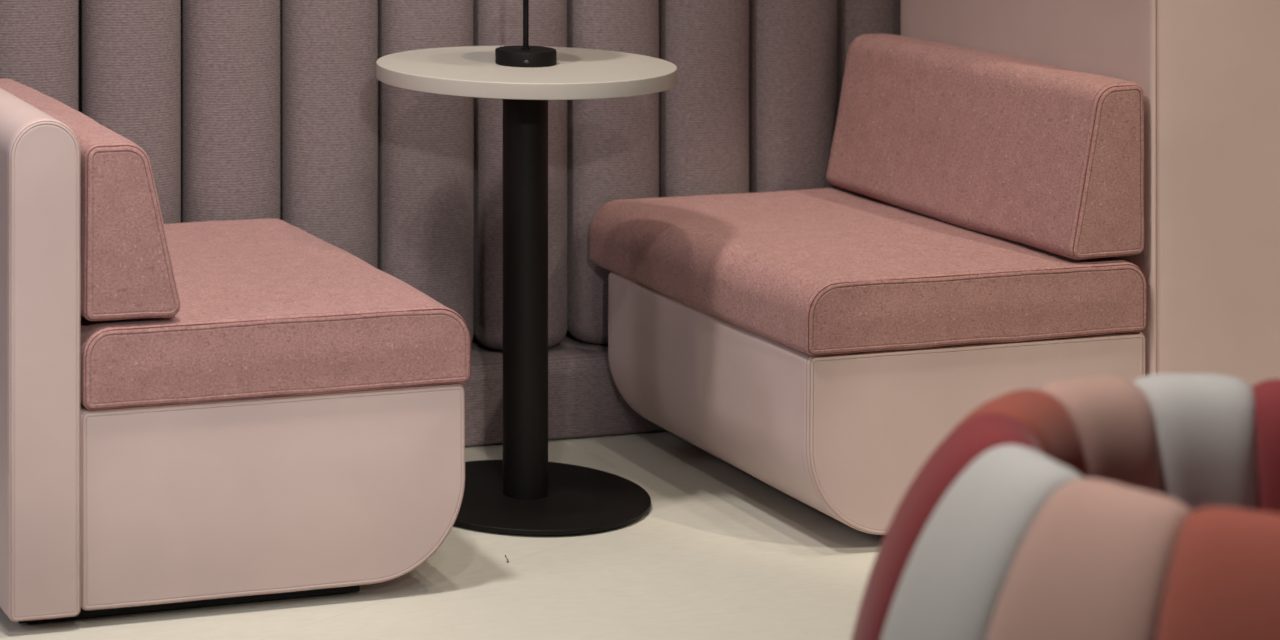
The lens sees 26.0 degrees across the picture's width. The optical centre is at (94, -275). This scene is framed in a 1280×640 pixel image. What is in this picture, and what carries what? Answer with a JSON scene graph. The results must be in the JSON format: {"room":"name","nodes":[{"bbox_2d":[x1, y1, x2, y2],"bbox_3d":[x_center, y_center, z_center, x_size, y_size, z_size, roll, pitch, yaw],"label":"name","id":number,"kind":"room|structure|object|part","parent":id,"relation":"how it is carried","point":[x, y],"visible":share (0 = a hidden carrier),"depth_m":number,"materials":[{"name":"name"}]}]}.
{"room":"lounge seating area","nodes":[
{"label":"lounge seating area","id":0,"kind":"room"},
{"bbox_2d":[0,430,882,639],"bbox_3d":[1.624,1.357,1.604,12.000,0.080,8.200,0,0,-16],"label":"floor","id":1,"kind":"structure","parent":0,"point":[719,552],"depth_m":4.11,"materials":[{"name":"beige concrete"}]},
{"bbox_2d":[0,78,470,623],"bbox_3d":[0.122,0.943,4.315,0.729,0.747,0.769,0,0,-16],"label":"booth seat","id":2,"kind":"object","parent":1,"relation":"on","point":[202,413],"visible":1,"depth_m":3.94,"materials":[{"name":"pink fabric"}]},
{"bbox_3d":[-0.172,0.934,4.220,0.111,0.729,0.740,0,0,-16],"label":"panel","id":3,"kind":"part","parent":2,"relation":"part of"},
{"bbox_2d":[0,78,180,320],"bbox_3d":[-0.046,0.741,4.266,0.156,0.270,0.756,0,0,-16],"label":"backrest cushion","id":4,"kind":"object","parent":2,"relation":"on","point":[121,268],"depth_m":3.90,"materials":[{"name":"pink fabric"}]},
{"bbox_2d":[80,218,469,409],"bbox_3d":[0.175,0.939,4.330,0.619,0.128,0.769,0,0,-16],"label":"seat cushion","id":5,"kind":"object","parent":2,"relation":"on","point":[272,314],"depth_m":4.00,"materials":[{"name":"pink fabric"}]},
{"bbox_2d":[0,0,900,445],"bbox_3d":[0.705,0.436,5.025,2.900,1.757,0.318,0,0,-16],"label":"panel","id":6,"kind":"object","parent":1,"relation":"on","point":[237,109],"visible":0.23,"depth_m":4.89,"materials":[{"name":"fabric"}]},
{"bbox_2d":[376,46,676,534],"bbox_3d":[0.732,0.946,4.532,0.504,0.742,0.504,0,0,-16],"label":"cafe table","id":7,"kind":"object","parent":1,"relation":"on","point":[523,493],"visible":0.88,"depth_m":4.50,"materials":[{"name":"black metal"}]},
{"bbox_2d":[495,0,556,67],"bbox_3d":[0.732,0.424,4.528,0.180,0.300,0.180,0,0,-16],"label":"table lamp","id":8,"kind":"object","parent":7,"relation":"on","point":[524,55],"visible":1,"depth_m":4.50,"materials":[{"name":"black plastic"}]},
{"bbox_3d":[0.732,0.412,4.528,0.015,0.275,0.015,0,0,-16],"label":"stem","id":9,"kind":"part","parent":8,"relation":"part of","materials":[{"name":"black plastic"}]},
{"bbox_2d":[590,33,1146,537],"bbox_3d":[1.322,0.950,4.656,0.639,0.734,0.769,0,0,-16],"label":"booth seat","id":10,"kind":"object","parent":1,"relation":"on","point":[820,344],"visible":0.92,"depth_m":4.40,"materials":[{"name":"pink fabric"}]},
{"bbox_2d":[590,187,1145,354],"bbox_3d":[1.322,0.937,4.656,0.639,0.126,0.769,0,0,-16],"label":"seat cushion","id":11,"kind":"object","parent":10,"relation":"on","point":[834,270],"depth_m":4.37,"materials":[{"name":"pink fabric"}]},
{"bbox_2d":[827,33,1143,259],"bbox_3d":[1.555,0.730,4.720,0.152,0.294,0.756,0,0,-16],"label":"backrest cushion","id":12,"kind":"object","parent":10,"relation":"on","point":[1037,160],"depth_m":4.58,"materials":[{"name":"pink fabric"}]},
{"bbox_2d":[851,373,1279,639],"bbox_3d":[1.023,0.976,2.352,0.709,0.683,0.772,0,0,-16],"label":"tub chair","id":13,"kind":"object","parent":1,"relation":"on","point":[1147,507],"visible":1,"depth_m":2.29,"materials":[{"name":"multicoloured fabric"}]},
{"bbox_3d":[0.777,0.936,2.441,0.199,0.604,0.170,0,0,16],"label":"stripe panel","id":14,"kind":"part","parent":13,"relation":"part of","materials":[{"name":"red fabric"}]},
{"bbox_3d":[0.769,0.936,2.320,0.203,0.604,0.168,0,0,-16],"label":"stripe panel","id":15,"kind":"part","parent":13,"relation":"part of","materials":[{"name":"grey fabric"}]},
{"bbox_3d":[0.841,0.936,2.554,0.199,0.604,0.170,0,0,42],"label":"stripe panel","id":16,"kind":"part","parent":13,"relation":"part of","materials":[{"name":"fabric"}]},
{"bbox_3d":[0.821,0.936,2.193,0.199,0.604,0.170,0,0,-36],"label":"stripe panel","id":17,"kind":"part","parent":13,"relation":"part of","materials":[{"name":"pink fabric"}]},
{"bbox_3d":[0.939,0.936,2.625,0.168,0.604,0.203,0,0,-16],"label":"stripe panel","id":18,"kind":"part","parent":13,"relation":"part of","materials":[{"name":"pink fabric"}]},
{"bbox_3d":[1.074,0.936,2.647,0.170,0.604,0.199,0,0,4],"label":"stripe panel","id":19,"kind":"part","parent":13,"relation":"part of","materials":[{"name":"grey fabric"}]},
{"bbox_3d":[0.918,0.936,2.108,0.170,0.604,0.199,0,0,28],"label":"stripe panel","id":20,"kind":"part","parent":13,"relation":"part of","materials":[{"name":"fabric"}]},
{"bbox_3d":[1.198,0.936,2.609,0.170,0.604,0.199,0,0,30],"label":"stripe panel","id":21,"kind":"part","parent":13,"relation":"part of","materials":[{"name":"red fabric"}]},
{"bbox_2d":[901,0,1279,386],"bbox_3d":[2.085,0.498,4.862,0.934,1.637,0.743,0,0,-16],"label":"wall","id":22,"kind":"structure","parent":1,"relation":"on","point":[1207,72],"depth_m":4.42,"materials":[{"name":"beige paint"}]}
]}

